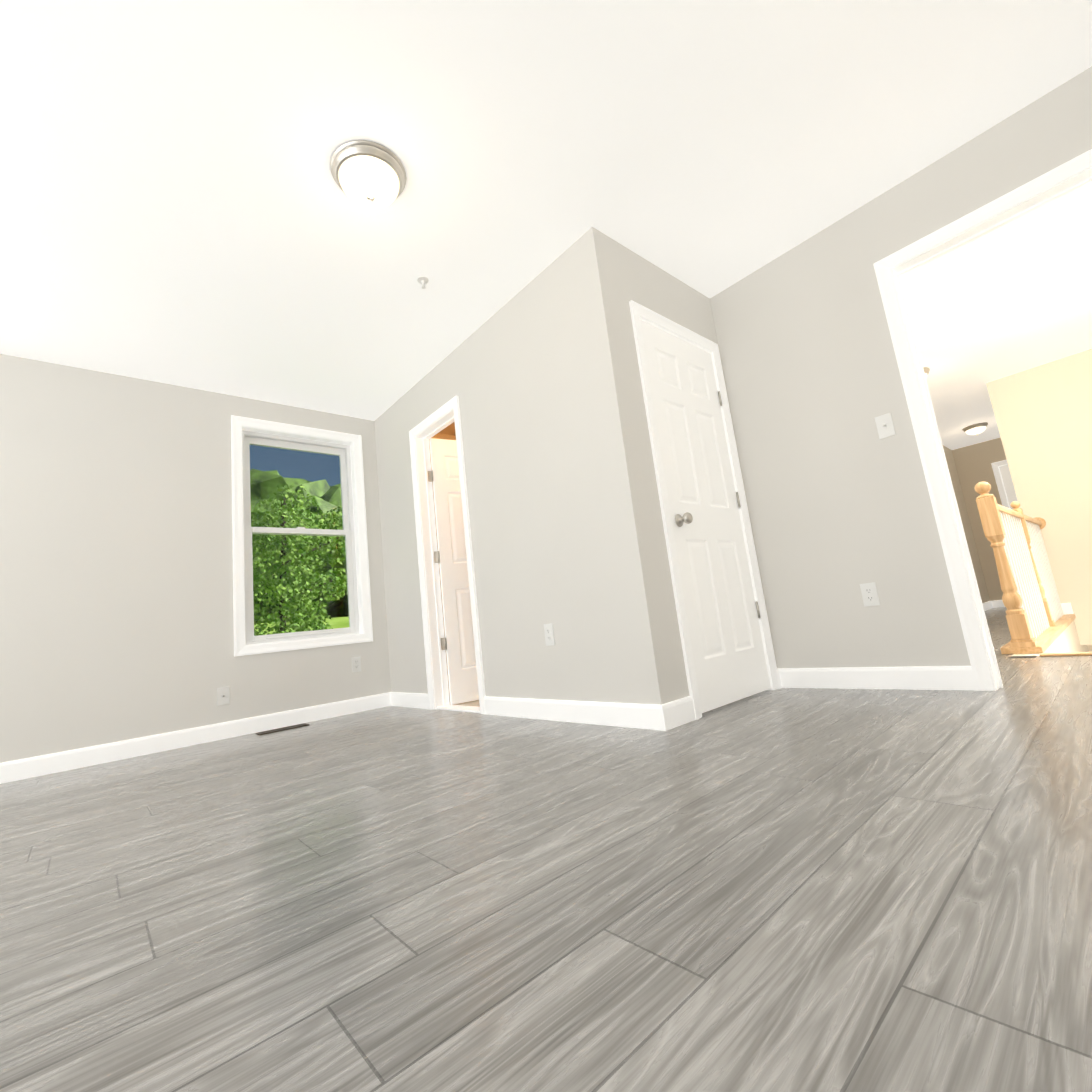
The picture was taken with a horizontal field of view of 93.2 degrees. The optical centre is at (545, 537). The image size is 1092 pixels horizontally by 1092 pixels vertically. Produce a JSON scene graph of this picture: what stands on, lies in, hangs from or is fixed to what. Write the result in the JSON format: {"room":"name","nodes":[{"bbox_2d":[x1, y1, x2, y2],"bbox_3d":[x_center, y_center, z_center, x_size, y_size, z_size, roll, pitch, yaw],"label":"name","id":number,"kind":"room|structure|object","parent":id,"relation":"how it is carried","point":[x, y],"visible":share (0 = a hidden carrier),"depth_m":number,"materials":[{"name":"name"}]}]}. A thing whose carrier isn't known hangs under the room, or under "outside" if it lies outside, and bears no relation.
{"room":"empty room","nodes":[
{"label":"empty room","id":0,"kind":"room"},
{"bbox_2d":[0,354,390,762],"bbox_3d":[-2.552,0.136,3.447,5.407,2.440,0.150,2,-13,-41],"label":"wall","id":1,"kind":"structure","parent":0,"point":[116,585],"depth_m":3.27,"materials":[{"name":"beige paint"}]},
{"bbox_2d":[0,693,387,783],"bbox_3d":[-2.767,1.250,2.841,4.050,0.105,0.014,2,-13,-41],"label":"baseboard","id":2,"kind":"structure","parent":1,"relation":"attached to","point":[20,769],"depth_m":3.23,"materials":[{"name":"white paint"}]},
{"bbox_2d":[217,686,229,705],"bbox_3d":[-2.149,1.053,3.443,0.070,0.115,0.018,2,-13,-41],"label":"outlet plate","id":3,"kind":"object","parent":1,"relation":"attached to","point":[223,695],"visible":1,"depth_m":3.44,"materials":[{"name":"white plastic"}]},
{"bbox_2d":[231,415,372,656],"bbox_3d":[-1.911,-0.021,4.047,0.972,1.750,0.168,2,-13,-41],"label":"double-hung window","id":4,"kind":"structure","parent":1,"relation":"in","point":[342,452],"depth_m":4.04,"materials":[{"name":"white plastic"}]},
{"bbox_2d":[351,656,360,671],"bbox_3d":[-1.488,0.991,4.053,0.070,0.115,0.008,2,-13,-41],"label":"electrical outlet plate","id":5,"kind":"object","parent":1,"relation":"attached to","point":[356,661],"depth_m":4.05,"materials":[{"name":"white plastic"}]},
{"bbox_2d":[439,421,455,435],"bbox_3d":[-0.464,-1.203,4.301,0.970,0.006,1.838,2,-13,-41],"label":"lining","id":6,"kind":"object","parent":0,"point":[449,429],"depth_m":4.96,"materials":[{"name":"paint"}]},
{"bbox_2d":[449,694,479,706],"bbox_3d":[-0.190,1.183,3.900,0.982,0.004,1.850,2,-13,-41],"label":"floor","id":7,"kind":"structure","parent":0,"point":[475,703],"depth_m":3.72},
{"bbox_2d":[374,227,676,704],"bbox_3d":[-0.463,-0.108,3.429,0.115,2.440,2.694,2,-13,-41],"label":"wall","id":8,"kind":"structure","parent":0,"point":[533,375],"depth_m":2.81,"materials":[{"name":"beige paint"}]},
{"bbox_2d":[388,692,428,708],"bbox_3d":[-1.037,1.234,3.931,0.014,0.105,0.621,2,-13,-41],"label":"baseboard","id":9,"kind":"structure","parent":8,"relation":"attached to","point":[412,700],"depth_m":3.93,"materials":[{"name":"white paint"}]},
{"bbox_2d":[409,395,485,713],"bbox_3d":[-0.674,0.128,3.646,0.133,2.097,0.706,2,-13,-41],"label":"door frame","id":10,"kind":"structure","parent":8,"relation":"attached to","point":[447,419],"depth_m":3.77,"materials":[{"name":"white paint"}]},
{"bbox_2d":[429,433,455,687],"bbox_3d":[-0.327,-0.013,4.101,0.982,2.436,1.850,2,-13,-41],"label":"lining","id":11,"kind":"object","parent":10,"relation":"attached to","point":[444,436],"depth_m":4.95,"materials":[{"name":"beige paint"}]},
{"bbox_2d":[429,438,478,704],"bbox_3d":[-0.553,0.207,4.017,0.576,2.013,0.181,-1,-11,-30],"label":"closet door","id":12,"kind":"structure","parent":8,"relation":"in","point":[459,639],"depth_m":3.90,"materials":[{"name":"white paint"}]},
{"bbox_2d":[544,623,554,645],"bbox_3d":[0.018,0.518,2.767,0.008,0.115,0.070,2,-13,-41],"label":"electrical outlet plate","id":13,"kind":"object","parent":8,"relation":"attached to","point":[548,628],"depth_m":2.76,"materials":[{"name":"white plastic"}]},
{"bbox_2d":[484,696,675,730],"bbox_3d":[0.066,0.899,2.692,0.014,0.105,1.351,2,-13,-41],"label":"baseboard","id":14,"kind":"structure","parent":8,"relation":"attached to","point":[671,715],"depth_m":2.53,"materials":[{"name":"white paint"}]},
{"bbox_2d":[0,607,1091,1091],"bbox_3d":[1.765,1.075,3.825,12.430,0.250,4.850,2,-13,-41],"label":"floor","id":15,"kind":"structure","parent":0,"point":[830,891],"depth_m":0.94,"materials":[{"name":"grey wood"}]},
{"bbox_2d":[255,723,308,734],"bbox_3d":[-1.793,1.302,3.520,0.310,0.007,0.110,2,-13,-41],"label":"floor vent","id":16,"kind":"object","parent":15,"relation":"in","point":[281,729],"visible":1,"depth_m":3.50,"materials":[{"name":"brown metal"}]},
{"bbox_2d":[975,482,1075,653],"bbox_3d":[3.825,0.203,4.099,2.690,1.084,0.189,2,-13,-41],"label":"stair rail","id":17,"kind":"object","parent":15,"relation":"on","point":[1038,621],"visible":1,"depth_m":3.55,"materials":[{"name":"brown wood"}]},
{"bbox_2d":[0,0,1091,449],"bbox_3d":[1.508,-1.509,4.213,12.430,0.120,4.970,2,-13,-41],"label":"ceiling","id":18,"kind":"structure","parent":0,"point":[178,206],"depth_m":2.20,"materials":[{"name":"paint"}]},
{"bbox_2d":[330,140,406,209],"bbox_3d":[-0.735,-1.463,2.157,0.304,0.143,0.304,2,-13,-41],"label":"light","id":19,"kind":"object","parent":18,"relation":"attached to","point":[367,174],"visible":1,"depth_m":2.09,"materials":[{"name":"white glass"}]},
{"bbox_2d":[417,276,428,289],"bbox_3d":[-0.677,-1.400,2.849,0.064,0.050,0.064,2,-13,-41],"label":"sprinkler","id":20,"kind":"object","parent":18,"relation":"attached to","point":[423,280],"visible":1,"depth_m":2.84,"materials":[{"name":"white metal"}]},
{"bbox_2d":[923,367,929,377],"bbox_3d":[3.497,-1.492,4.906,0.274,0.135,0.274,2,-13,-41],"label":"light","id":21,"kind":"object","parent":18,"relation":"attached to","point":[926,370],"visible":0.19,"depth_m":4.80,"materials":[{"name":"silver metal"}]},
{"bbox_2d":[962,422,987,435],"bbox_3d":[5.710,-1.419,6.855,0.274,0.135,0.274,2,-13,-41],"label":"light","id":22,"kind":"object","parent":18,"relation":"attached to","point":[976,429],"visible":1,"depth_m":6.79,"materials":[{"name":"white glass"}]},
{"bbox_2d":[608,236,776,699],"bbox_3d":[0.788,-0.350,2.847,0.982,2.440,0.115,2,-13,-41],"label":"wall","id":23,"kind":"structure","parent":0,"point":[640,280],"depth_m":2.66,"materials":[{"name":"beige paint"}]},
{"bbox_2d":[629,300,780,719],"bbox_3d":[0.835,-0.182,2.832,0.844,2.097,0.132,2,-13,-41],"label":"door frame","id":24,"kind":"structure","parent":23,"relation":"attached to","point":[639,312],"depth_m":2.79,"materials":[{"name":"white paint"}]},
{"bbox_2d":[640,320,770,712],"bbox_3d":[0.860,-0.159,2.808,0.714,2.013,0.181,2,-13,-41],"label":"closet door","id":25,"kind":"structure","parent":23,"relation":"in","point":[723,616],"depth_m":2.77,"materials":[{"name":"white paint"}]},
{"bbox_2d":[710,66,1091,667],"bbox_3d":[1.013,-0.280,3.419,0.115,2.440,4.700,2,-13,-41],"label":"wall","id":26,"kind":"structure","parent":0,"point":[840,507],"depth_m":2.69,"materials":[{"name":"beige paint"}]},
{"bbox_2d":[860,582,879,606],"bbox_3d":[1.632,0.284,2.603,0.008,0.115,0.070,2,-13,-41],"label":"electrical outlet plate","id":27,"kind":"object","parent":26,"relation":"attached to","point":[870,597],"depth_m":2.60,"materials":[{"name":"white plastic"}]},
{"bbox_2d":[875,413,895,438],"bbox_3d":[1.684,-0.558,2.567,0.019,0.115,0.070,2,-13,-41],"label":"switch plate","id":28,"kind":"object","parent":26,"relation":"attached to","point":[885,425],"visible":1,"depth_m":2.57,"materials":[{"name":"white plastic"}]},
{"bbox_2d":[873,149,1091,690],"bbox_3d":[2.117,-0.446,2.159,0.133,2.102,0.894,2,-13,-41],"label":"door frame","id":29,"kind":"structure","parent":26,"relation":"attached to","point":[935,481],"depth_m":2.38,"materials":[{"name":"white paint"}]},
{"bbox_2d":[943,445,989,602],"bbox_3d":[3.845,-0.238,5.604,7.023,2.440,0.115,2,-13,-41],"label":"wall","id":30,"kind":"structure","parent":0,"point":[972,547],"depth_m":7.61,"materials":[{"name":"beige paint"}]},
{"bbox_2d":[982,601,993,610],"bbox_3d":[3.975,0.892,5.327,6.908,0.105,0.014,2,-13,-41],"label":"baseboard","id":31,"kind":"structure","parent":30,"relation":"attached to","point":[988,605],"depth_m":7.37,"materials":[{"name":"white paint"}]},
{"bbox_2d":[952,437,1006,600],"bbox_3d":[7.143,-0.368,7.092,0.115,2.440,2.055,2,-13,-41],"label":"wall","id":32,"kind":"structure","parent":0,"point":[973,464],"depth_m":7.72,"materials":[{"name":"beige paint"}]},
{"bbox_2d":[992,600,1004,607],"bbox_3d":[6.699,0.935,7.449,0.014,0.105,0.378,2,-13,-41],"label":"baseboard","id":33,"kind":"structure","parent":32,"relation":"attached to","point":[996,603],"depth_m":7.55,"materials":[{"name":"white paint"}]},
{"bbox_2d":[999,465,1019,509],"bbox_3d":[7.039,-0.138,7.163,0.181,2.013,0.784,2,-13,-41],"label":"door","id":34,"kind":"structure","parent":32,"relation":"in","point":[1008,484],"depth_m":7.51,"materials":[{"name":"white paint"}]},
{"bbox_2d":[986,349,1091,644],"bbox_3d":[5.350,-0.399,4.917,0.650,2.690,1.194,2,-13,-41],"label":"wall","id":35,"kind":"structure","parent":0,"point":[1043,415],"depth_m":4.94,"materials":[{"name":"paint"}]},
{"bbox_2d":[1010,620,1088,657],"bbox_3d":[4.216,2.034,3.926,3.540,2.650,0.115,2,-13,-41],"label":"wall","id":36,"kind":"structure","parent":0,"point":[1067,640],"depth_m":4.12,"materials":[{"name":"beige paint"}]},
{"bbox_2d":[1040,652,1091,656],"bbox_3d":[3.181,0.586,2.599,0.071,0.041,1.017,2,-13,-41],"label":"trim","id":37,"kind":"structure","parent":36,"relation":"attached to","point":[1067,654],"depth_m":2.88,"materials":[{"name":"brown wood"}]},
{"label":"outside","id":38,"kind":"structure","parent":0,"visible":0},
{"bbox_2d":[254,617,348,634],"bbox_3d":[-25.014,8.858,42.560,100.000,6.500,89.840,2,-13,-41],"label":"grass","id":39,"kind":"structure","parent":38,"point":[336,621],"depth_m":43.91,"materials":[{"name":"green plant"}]},
{"bbox_2d":[250,469,348,623],"bbox_3d":[-30.496,1.210,56.636,110.000,29.563,29.032,2,-13,-41],"label":"trees","id":40,"kind":"object","parent":39,"relation":"on","point":[333,501],"depth_m":53.75,"materials":[{"name":"green plant"}]},
{"bbox_2d":[251,483,347,635],"bbox_3d":[-5.618,1.757,12.583,3.511,6.170,2.635,2,-13,-41],"label":"tree","id":41,"kind":"object","parent":39,"relation":"on","point":[293,604],"depth_m":12.10,"materials":[{"name":"green plant"}]}
]}

